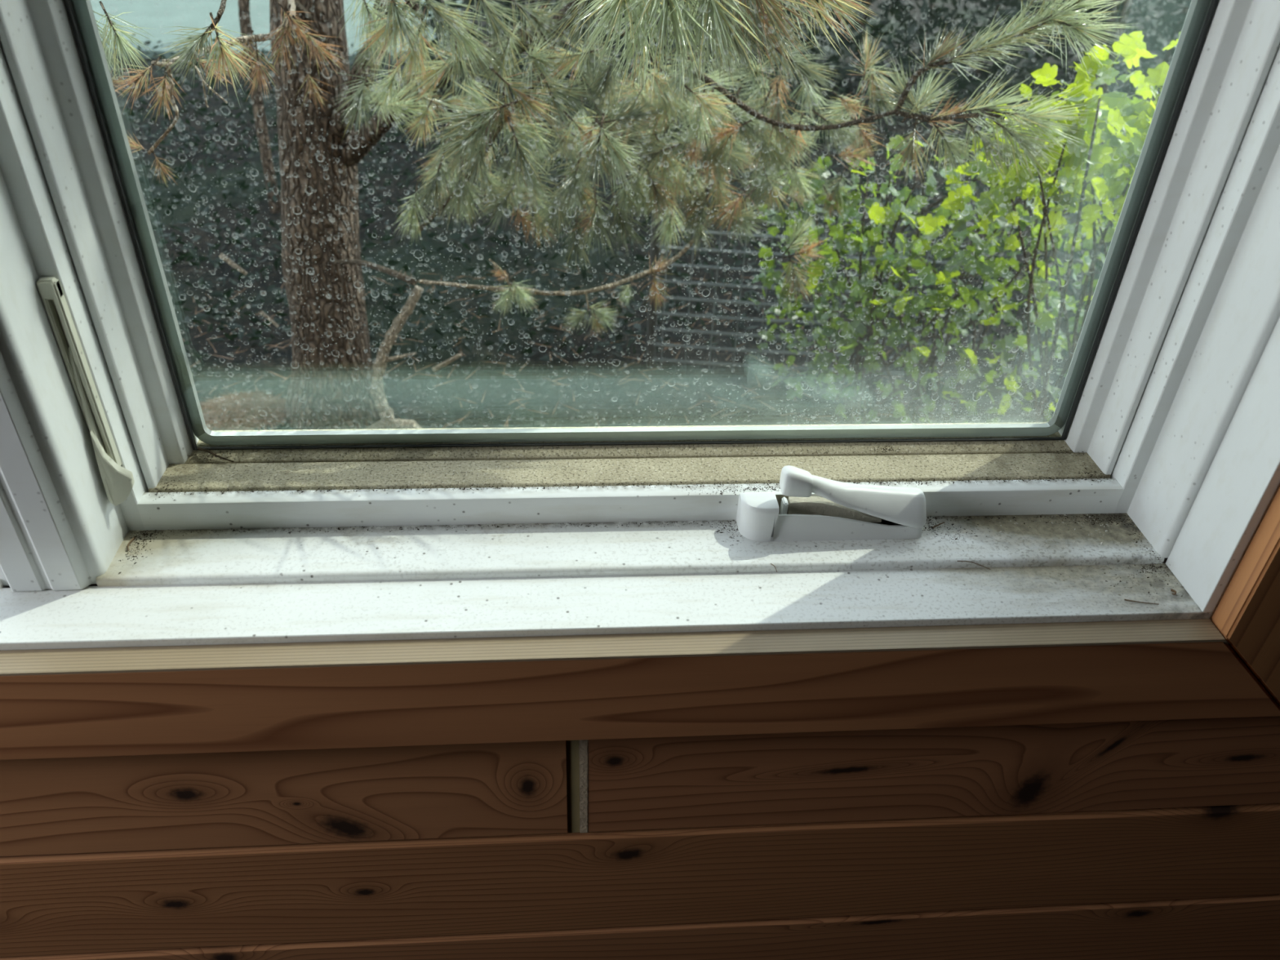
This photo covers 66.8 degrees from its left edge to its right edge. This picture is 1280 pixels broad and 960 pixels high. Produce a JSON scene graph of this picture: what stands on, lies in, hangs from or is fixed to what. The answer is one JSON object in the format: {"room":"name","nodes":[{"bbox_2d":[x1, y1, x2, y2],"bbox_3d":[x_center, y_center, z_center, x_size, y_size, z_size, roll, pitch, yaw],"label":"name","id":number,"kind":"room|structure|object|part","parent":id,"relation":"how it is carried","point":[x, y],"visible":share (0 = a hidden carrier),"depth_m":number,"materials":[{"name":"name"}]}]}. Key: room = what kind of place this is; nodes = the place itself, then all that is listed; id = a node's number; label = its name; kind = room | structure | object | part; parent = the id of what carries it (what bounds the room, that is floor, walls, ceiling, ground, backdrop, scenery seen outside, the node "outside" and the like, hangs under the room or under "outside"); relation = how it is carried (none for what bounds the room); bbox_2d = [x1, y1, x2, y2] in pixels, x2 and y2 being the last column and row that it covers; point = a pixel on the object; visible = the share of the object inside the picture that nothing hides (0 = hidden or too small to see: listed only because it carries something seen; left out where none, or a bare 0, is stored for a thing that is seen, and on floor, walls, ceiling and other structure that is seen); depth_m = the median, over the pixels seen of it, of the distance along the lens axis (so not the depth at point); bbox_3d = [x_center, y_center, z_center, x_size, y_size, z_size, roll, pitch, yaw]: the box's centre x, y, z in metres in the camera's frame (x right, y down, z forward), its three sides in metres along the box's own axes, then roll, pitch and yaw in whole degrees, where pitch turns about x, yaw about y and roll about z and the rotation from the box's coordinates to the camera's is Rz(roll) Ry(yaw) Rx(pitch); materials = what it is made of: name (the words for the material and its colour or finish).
{"room":"wood-paneled room","nodes":[
{"label":"wood-paneled room","id":0,"kind":"room"},
{"bbox_2d":[0,557,1279,959],"bbox_3d":[0.179,-0.165,0.586,3.270,2.500,0.205,-1,36,-4],"label":"wall","id":1,"kind":"structure","parent":0,"point":[1150,839],"depth_m":0.78,"materials":[{"name":"brown wood"}]},
{"bbox_2d":[0,566,10,588],"bbox_3d":[-0.790,-0.399,0.335,0.814,1.150,0.200,-1,36,-4],"label":"window","id":2,"kind":"structure","parent":1,"relation":"in","point":[3,582],"depth_m":0.65,"materials":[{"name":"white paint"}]},
{"bbox_2d":[0,351,92,591],"bbox_3d":[-0.378,-0.381,0.324,0.054,1.119,0.009,-1,36,-4],"label":"trim","id":3,"kind":"structure","parent":1,"relation":"attached to","point":[39,550],"depth_m":0.61,"materials":[{"name":"white paint"}]},
{"bbox_2d":[0,563,1212,650],"bbox_3d":[-0.396,0.095,0.637,1.584,0.020,0.052,-1,36,-4],"label":"window sill","id":4,"kind":"structure","parent":1,"relation":"attached to","point":[184,615],"depth_m":0.66,"materials":[{"name":"white paint"}]},
{"bbox_2d":[122,513,1176,611],"bbox_3d":[0.011,0.060,0.685,0.733,0.007,0.109,-1,36,-4],"label":"flakes","id":5,"kind":"object","parent":4,"relation":"on","point":[1101,543],"visible":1,"depth_m":0.72,"materials":[{"name":"black"}]},
{"bbox_2d":[956,560,991,569],"bbox_3d":[0.240,0.061,0.696,0.025,0.007,0.001,3,36,1],"label":"needle","id":6,"kind":"object","parent":4,"relation":"on","point":[957,561],"visible":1,"depth_m":0.69,"materials":[{"name":"brown plant"}]},
{"bbox_2d":[1124,599,1159,604],"bbox_3d":[0.349,0.085,0.675,0.023,0.001,0.002,8,36,7],"label":"needle","id":7,"kind":"object","parent":4,"relation":"on","point":[1124,599],"visible":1,"depth_m":0.68,"materials":[{"name":"brown plant"}]},
{"bbox_2d":[1170,588,1177,595],"bbox_3d":[0.377,0.079,0.685,0.004,0.002,0.006,9,36,9],"label":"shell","id":8,"kind":"object","parent":4,"relation":"on","point":[1171,589],"visible":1,"depth_m":0.68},
{"bbox_2d":[0,0,1279,631],"bbox_3d":[0.027,-0.411,0.397,0.814,1.150,0.200,-1,36,-4],"label":"window","id":9,"kind":"structure","parent":1,"relation":"in","point":[1171,389],"depth_m":0.68,"materials":[{"name":"white paint"}]},
{"bbox_2d":[35,276,134,506],"bbox_3d":[-0.350,-0.052,0.619,0.019,0.161,0.018,-1,36,-4],"label":"stay","id":10,"kind":"object","parent":9,"relation":"attached to","point":[117,481],"visible":1,"depth_m":0.62,"materials":[{"name":"beige plastic"}]},
{"bbox_3d":[-0.356,-0.033,0.631,0.003,0.113,0.016,-1,36,-4],"label":"lever","id":11,"kind":"part","parent":10,"relation":"part of","materials":[{"name":"beige plastic"}]},
{"bbox_2d":[127,537,134,551],"bbox_3d":[-0.357,0.044,0.679,0.003,0.003,0.014,-1,36,-4],"label":"needle","id":12,"kind":"object","parent":9,"relation":"on","point":[133,538],"visible":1,"depth_m":0.68,"materials":[{"name":"brown plant"}]},
{"bbox_2d":[197,447,233,462],"bbox_3d":[-0.315,-0.019,0.721,0.029,0.007,0.002,11,37,12],"label":"needle","id":13,"kind":"object","parent":9,"relation":"on","point":[198,448],"visible":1,"depth_m":0.72,"materials":[{"name":"brown plant"}]},
{"bbox_3d":[0.003,-0.014,0.750,0.716,0.023,0.067,-1,36,-4],"label":"sash","id":14,"kind":"part","parent":9,"relation":"part of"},
{"bbox_3d":[0.006,0.017,0.720,0.722,0.024,0.014,-1,36,-4],"label":"frame rail","id":15,"kind":"part","parent":9,"relation":"part of","materials":[{"name":"white plastic"}]},
{"bbox_2d":[118,445,1183,596],"bbox_3d":[0.030,0.029,0.706,0.785,0.034,0.154,-1,36,-4],"label":"crumbs","id":16,"kind":"object","parent":9,"relation":"on","point":[916,482],"visible":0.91,"depth_m":0.72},
{"bbox_2d":[736,465,926,542],"bbox_3d":[0.141,0.015,0.704,0.135,0.056,0.028,-1,36,-4],"label":"handle","id":17,"kind":"object","parent":9,"relation":"on","point":[808,507],"depth_m":0.70,"materials":[{"name":"white plastic"}]},
{"bbox_3d":[0.105,0.023,0.711,0.004,0.020,0.009,-1,36,-4],"label":"stop post","id":18,"kind":"part","parent":17,"relation":"part of","materials":[{"name":"white plastic"}]},
{"bbox_3d":[0.111,0.001,0.692,0.021,0.022,0.016,-1,36,-4],"label":"knob","id":19,"kind":"part","parent":17,"relation":"part of","materials":[{"name":"white plastic"}]},
{"bbox_3d":[0.143,0.021,0.714,0.071,0.020,0.008,-1,36,-4],"label":"link arm","id":20,"kind":"part","parent":17,"relation":"part of"},
{"bbox_3d":[0.164,0.015,0.703,0.088,0.040,0.024,-1,36,-4],"label":"handle arm","id":21,"kind":"part","parent":17,"relation":"part of","materials":[{"name":"white plastic"}]},
{"bbox_3d":[0.018,-0.425,0.477,0.673,0.963,0.003,-1,36,-4],"label":"pane","id":22,"kind":"part","parent":9,"relation":"part of","materials":[{"name":"clear glass"}]},
{"bbox_2d":[0,618,1279,759],"bbox_3d":[-0.465,0.144,0.629,1.884,0.082,0.032,-1,36,-4],"label":"trim","id":23,"kind":"structure","parent":1,"relation":"attached to","point":[220,698],"depth_m":0.65,"materials":[{"name":"brown wood"}]},
{"bbox_2d":[1211,487,1279,704],"bbox_3d":[0.456,-0.366,0.330,0.082,1.317,0.022,-1,36,-4],"label":"trim","id":24,"kind":"structure","parent":1,"relation":"attached to","point":[1247,614],"depth_m":0.65,"materials":[{"name":"brown wood"}]},
{"label":"outside","id":25,"kind":"structure","parent":0,"visible":0},
{"bbox_2d":[107,0,1188,430],"bbox_3d":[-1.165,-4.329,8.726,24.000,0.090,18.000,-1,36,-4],"label":"window pane","id":26,"kind":"structure","parent":25,"point":[415,397],"depth_m":3.76,"materials":[{"name":"glass"}]},
{"bbox_2d":[218,253,247,275],"bbox_3d":[-1.194,-0.631,2.846,0.080,0.060,0.016,9,37,10],"label":"stick","id":27,"kind":"object","parent":26,"relation":"on","point":[221,255],"visible":1,"depth_m":2.84,"materials":[{"name":"wood"}]},
{"bbox_2d":[199,387,286,430],"bbox_3d":[-1.236,-0.229,2.998,0.357,0.063,0.282,-1,36,-4],"label":"litter","id":28,"kind":"object","parent":26,"relation":"on","point":[215,408],"visible":0.89,"depth_m":2.98,"materials":[{"name":"brown wood"}]},
{"bbox_2d":[237,0,280,213],"bbox_3d":[-1.546,-1.914,3.896,0.505,1.773,0.080,-1,36,-4],"label":"sapling","id":29,"kind":"object","parent":26,"relation":"on","point":[261,127],"visible":0.81,"depth_m":4.13,"materials":[{"name":"grey plant"}]},
{"bbox_2d":[259,310,279,327],"bbox_3d":[-1.129,-0.492,2.956,0.060,0.048,0.011,11,37,12],"label":"stick","id":30,"kind":"object","parent":26,"relation":"on","point":[261,312],"visible":1,"depth_m":2.95,"materials":[{"name":"wood"}]},
{"bbox_2d":[363,284,422,429],"bbox_3d":[-0.733,-0.338,2.858,0.232,0.500,0.056,-1,36,-4],"label":"stem","id":31,"kind":"object","parent":26,"relation":"on","point":[388,420],"visible":0.91,"depth_m":2.85,"materials":[{"name":"wood"}]},
{"bbox_2d":[431,353,461,372],"bbox_3d":[-0.580,-0.353,2.913,0.098,0.077,0.016,10,37,10],"label":"stick","id":32,"kind":"object","parent":26,"relation":"on","point":[436,368],"visible":1,"depth_m":2.91,"materials":[{"name":"wood"}]},
{"bbox_2d":[171,261,958,430],"bbox_3d":[-0.433,-0.488,3.405,3.074,0.057,1.436,-1,36,-4],"label":"litter","id":33,"kind":"object","parent":26,"relation":"on","point":[504,373],"visible":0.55,"depth_m":3.32,"materials":[{"name":"brown wood"}]},
{"bbox_2d":[106,33,1119,361],"bbox_3d":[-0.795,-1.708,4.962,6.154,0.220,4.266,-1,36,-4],"label":"hedge","id":34,"kind":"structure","parent":26,"relation":"on","point":[255,335],"depth_m":4.05,"materials":[{"name":"green plant"}]},
{"bbox_2d":[93,0,1141,429],"bbox_3d":[1.449,-3.639,3.624,5.406,5.140,8.419,-1,36,-4],"label":"pine tree","id":35,"kind":"object","parent":26,"relation":"on","point":[320,102],"visible":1,"depth_m":1.82,"materials":[{"name":"green plant"}]},
{"bbox_2d":[413,0,1191,108],"bbox_3d":[1.397,-3.364,6.213,5.610,1.683,1.544,-1,36,-4],"label":"trees","id":36,"kind":"object","parent":26,"relation":"on","point":[1035,61],"visible":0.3,"depth_m":6.34,"materials":[{"name":"green plant"}]},
{"bbox_3d":[-0.701,-3.299,6.324,0.040,1.222,0.094,-24,43,-31],"label":"stem","id":37,"kind":"part","parent":36,"relation":"part of","materials":[{"name":"plant"}]},
{"bbox_3d":[1.093,-3.324,6.460,0.041,1.222,0.096,-24,44,-32],"label":"stem","id":38,"kind":"part","parent":36,"relation":"part of","materials":[{"name":"plant"}]},
{"bbox_3d":[1.543,-3.331,6.495,0.037,1.221,0.097,-24,44,-32],"label":"stem","id":39,"kind":"part","parent":36,"relation":"part of","materials":[{"name":"plant"}]},
{"bbox_3d":[1.998,-3.342,6.535,0.097,1.221,0.042,21,40,24],"label":"stem","id":40,"kind":"part","parent":36,"relation":"part of","materials":[{"name":"plant"}]},
{"bbox_3d":[2.447,-3.347,6.568,0.095,1.222,0.037,22,40,25],"label":"stem","id":41,"kind":"part","parent":36,"relation":"part of","materials":[{"name":"plant"}]},
{"bbox_3d":[2.890,-3.350,6.596,0.038,1.222,0.096,-25,44,-32],"label":"stem","id":42,"kind":"part","parent":36,"relation":"part of","materials":[{"name":"plant"}]},
{"bbox_3d":[3.338,-3.356,6.630,0.039,1.221,0.095,-26,44,-33],"label":"stem","id":43,"kind":"part","parent":36,"relation":"part of","materials":[{"name":"plant"}]},
{"bbox_3d":[3.793,-3.367,6.670,0.095,1.222,0.040,21,40,24],"label":"stem","id":44,"kind":"part","parent":36,"relation":"part of","materials":[{"name":"plant"}]},
{"bbox_2d":[644,208,973,386],"bbox_3d":[0.528,-0.571,3.202,1.005,0.610,0.054,3,36,1],"label":"wire fence","id":45,"kind":"object","parent":26,"relation":"on","point":[655,250],"visible":0.48,"depth_m":3.20,"materials":[{"name":"grey metal"}]},
{"bbox_3d":[0.044,-0.599,3.214,0.035,0.610,0.036,-1,36,-4],"label":"post","id":46,"kind":"part","parent":45,"relation":"part of","materials":[{"name":"grey metal"}]},
{"bbox_3d":[1.013,-0.553,3.205,0.035,0.610,0.036,-1,36,-4],"label":"post","id":47,"kind":"part","parent":45,"relation":"part of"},
{"bbox_2d":[748,80,1158,424],"bbox_3d":[0.885,-0.543,2.713,1.192,1.104,0.669,-1,36,-4],"label":"leafy shrub","id":48,"kind":"object","parent":26,"relation":"on","point":[855,332],"visible":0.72,"depth_m":2.67,"materials":[{"name":"green plant"}]},
{"bbox_3d":[0.523,-0.599,2.893,0.364,0.960,0.089,-25,44,-32],"label":"stem","id":49,"kind":"part","parent":48,"relation":"part of","materials":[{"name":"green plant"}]},
{"bbox_3d":[0.540,-0.541,2.916,0.329,0.842,0.113,-19,41,-26],"label":"stem","id":50,"kind":"part","parent":48,"relation":"part of","materials":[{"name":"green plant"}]},
{"bbox_3d":[0.650,-0.472,2.818,0.160,0.850,0.072,25,42,28],"label":"stem","id":51,"kind":"part","parent":48,"relation":"part of","materials":[{"name":"green plant"}]},
{"bbox_3d":[0.678,-0.415,2.808,0.455,0.775,0.220,-1,36,-4],"label":"stem","id":52,"kind":"part","parent":48,"relation":"part of","materials":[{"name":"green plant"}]},
{"bbox_3d":[0.656,-0.398,2.885,0.034,0.655,0.417,1,36,-2],"label":"stem","id":53,"kind":"part","parent":48,"relation":"part of","materials":[{"name":"green plant"}]},
{"bbox_3d":[0.702,-0.343,2.942,0.507,0.503,0.051,-18,40,-25],"label":"stem","id":54,"kind":"part","parent":48,"relation":"part of","materials":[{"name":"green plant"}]},
{"bbox_3d":[0.628,-0.422,2.686,0.022,0.922,0.257,17,38,19],"label":"stem","id":55,"kind":"part","parent":48,"relation":"part of","materials":[{"name":"green plant"}]},
{"bbox_3d":[0.717,-0.559,2.902,0.036,0.899,0.347,29,44,32],"label":"stem","id":56,"kind":"part","parent":48,"relation":"part of","materials":[{"name":"green plant"}]},
{"bbox_3d":[0.714,-0.503,2.917,0.051,0.789,0.194,18,39,20],"label":"stem","id":57,"kind":"part","parent":48,"relation":"part of","materials":[{"name":"green plant"}]},
{"bbox_3d":[0.715,-0.339,2.880,0.146,0.566,0.025,4,36,3],"label":"stem","id":58,"kind":"part","parent":48,"relation":"part of","materials":[{"name":"green plant"}]},
{"bbox_3d":[0.728,-0.532,2.813,0.085,0.961,0.397,3,36,1],"label":"stem","id":59,"kind":"part","parent":48,"relation":"part of","materials":[{"name":"green plant"}]},
{"bbox_3d":[0.689,-0.457,2.740,0.065,0.922,0.429,14,38,16],"label":"stem","id":60,"kind":"part","parent":48,"relation":"part of","materials":[{"name":"green plant"}]},
{"bbox_3d":[0.843,-0.430,3.022,0.351,0.559,0.072,-1,36,-4],"label":"stem","id":61,"kind":"part","parent":48,"relation":"part of","materials":[{"name":"green plant"}]},
{"bbox_3d":[0.824,-0.368,2.884,0.300,0.620,0.068,-1,36,-4],"label":"stem","id":62,"kind":"part","parent":48,"relation":"part of","materials":[{"name":"green plant"}]},
{"bbox_3d":[0.832,-0.296,2.903,0.043,0.483,0.543,3,36,1],"label":"stem","id":63,"kind":"part","parent":48,"relation":"part of","materials":[{"name":"green plant"}]},
{"bbox_3d":[0.808,-0.348,2.968,0.234,0.483,0.031,-26,44,-33],"label":"stem","id":64,"kind":"part","parent":48,"relation":"part of","materials":[{"name":"green plant"}]},
{"bbox_3d":[0.835,-0.291,2.896,0.061,0.483,0.341,15,38,17],"label":"stem","id":65,"kind":"part","parent":48,"relation":"part of","materials":[{"name":"green plant"}]},
{"bbox_3d":[0.798,-0.514,2.819,0.211,0.925,0.290,-1,36,-4],"label":"stem","id":66,"kind":"part","parent":48,"relation":"part of","materials":[{"name":"green plant"}]},
{"bbox_3d":[0.892,-0.445,2.955,0.144,0.661,0.058,19,39,22],"label":"stem","id":67,"kind":"part","parent":48,"relation":"part of","materials":[{"name":"green plant"}]},
{"bbox_3d":[0.836,-0.368,2.829,0.288,0.683,0.142,-1,36,-4],"label":"stem","id":68,"kind":"part","parent":48,"relation":"part of","materials":[{"name":"green plant"}]},
{"bbox_3d":[0.872,-0.497,2.931,0.415,0.777,0.013,12,37,14],"label":"stem","id":69,"kind":"part","parent":48,"relation":"part of","materials":[{"name":"green plant"}]},
{"bbox_3d":[0.905,-0.452,2.804,0.187,0.851,0.114,-1,36,-4],"label":"stem","id":70,"kind":"part","parent":48,"relation":"part of","materials":[{"name":"green plant"}]},
{"bbox_3d":[0.850,-0.428,2.718,0.347,0.913,0.310,-1,36,-4],"label":"stem","id":71,"kind":"part","parent":48,"relation":"part of","materials":[{"name":"green plant"}]},
{"bbox_3d":[1.004,-0.663,2.902,0.407,1.086,0.131,-1,36,-4],"label":"stem","id":72,"kind":"part","parent":48,"relation":"part of","materials":[{"name":"green plant"}]},
{"bbox_3d":[1.014,-0.491,2.854,0.041,0.862,0.113,-8,37,-14],"label":"stem","id":73,"kind":"part","parent":48,"relation":"part of","materials":[{"name":"green plant"}]},
{"bbox_3d":[0.949,-0.557,2.749,0.060,1.087,0.164,-1,36,-4],"label":"stem","id":74,"kind":"part","parent":48,"relation":"part of","materials":[{"name":"green plant"}]},
{"bbox_2d":[790,31,1181,422],"bbox_3d":[0.878,-0.392,2.277,0.778,1.374,0.999,-13,39,-20],"label":"shrub","id":75,"kind":"object","parent":26,"relation":"on","point":[1090,161],"visible":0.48,"depth_m":1.87,"materials":[{"name":"green plant"}]},
{"bbox_3d":[0.900,-0.254,2.242,0.555,1.192,0.151,-1,36,-4],"label":"stem","id":76,"kind":"part","parent":75,"relation":"part of","materials":[{"name":"green plant"}]},
{"bbox_3d":[0.932,-0.294,2.331,0.380,1.153,0.095,-8,37,-14],"label":"stem","id":77,"kind":"part","parent":75,"relation":"part of","materials":[{"name":"green plant"}]},
{"bbox_3d":[0.956,-0.195,2.189,0.407,1.164,0.141,-1,36,-4],"label":"stem","id":78,"kind":"part","parent":75,"relation":"part of","materials":[{"name":"green plant"}]},
{"bbox_3d":[0.948,-0.159,2.155,0.615,1.145,0.011,-16,40,-24],"label":"stem","id":79,"kind":"part","parent":75,"relation":"part of","materials":[{"name":"green plant"}]},
{"bbox_3d":[0.886,-0.279,2.266,0.190,1.202,0.304,-1,36,-4],"label":"stem","id":80,"kind":"part","parent":75,"relation":"part of","materials":[{"name":"green plant"}]},
{"bbox_3d":[0.846,-0.177,2.061,0.250,1.274,0.232,-1,36,-4],"label":"stem","id":81,"kind":"part","parent":75,"relation":"part of","materials":[{"name":"green plant"}]},
{"bbox_3d":[1.035,-0.210,2.105,0.275,1.290,0.174,-1,36,-4],"label":"stem","id":82,"kind":"part","parent":75,"relation":"part of","materials":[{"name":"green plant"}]},
{"bbox_3d":[1.044,-0.211,2.339,0.065,1.016,0.357,31,45,33],"label":"stem","id":83,"kind":"part","parent":75,"relation":"part of","materials":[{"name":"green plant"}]},
{"bbox_3d":[1.104,-0.350,2.344,0.355,1.238,0.012,12,37,13],"label":"stem","id":84,"kind":"part","parent":75,"relation":"part of","materials":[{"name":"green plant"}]},
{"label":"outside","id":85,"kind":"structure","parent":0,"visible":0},
{"bbox_2d":[89,0,462,64],"bbox_3d":[-7.069,-4.033,7.949,11.100,0.080,4.380,-1,36,-4],"label":"sky","id":86,"kind":"structure","parent":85,"point":[165,15],"depth_m":7.29,"materials":[{"name":"white"}]}
]}

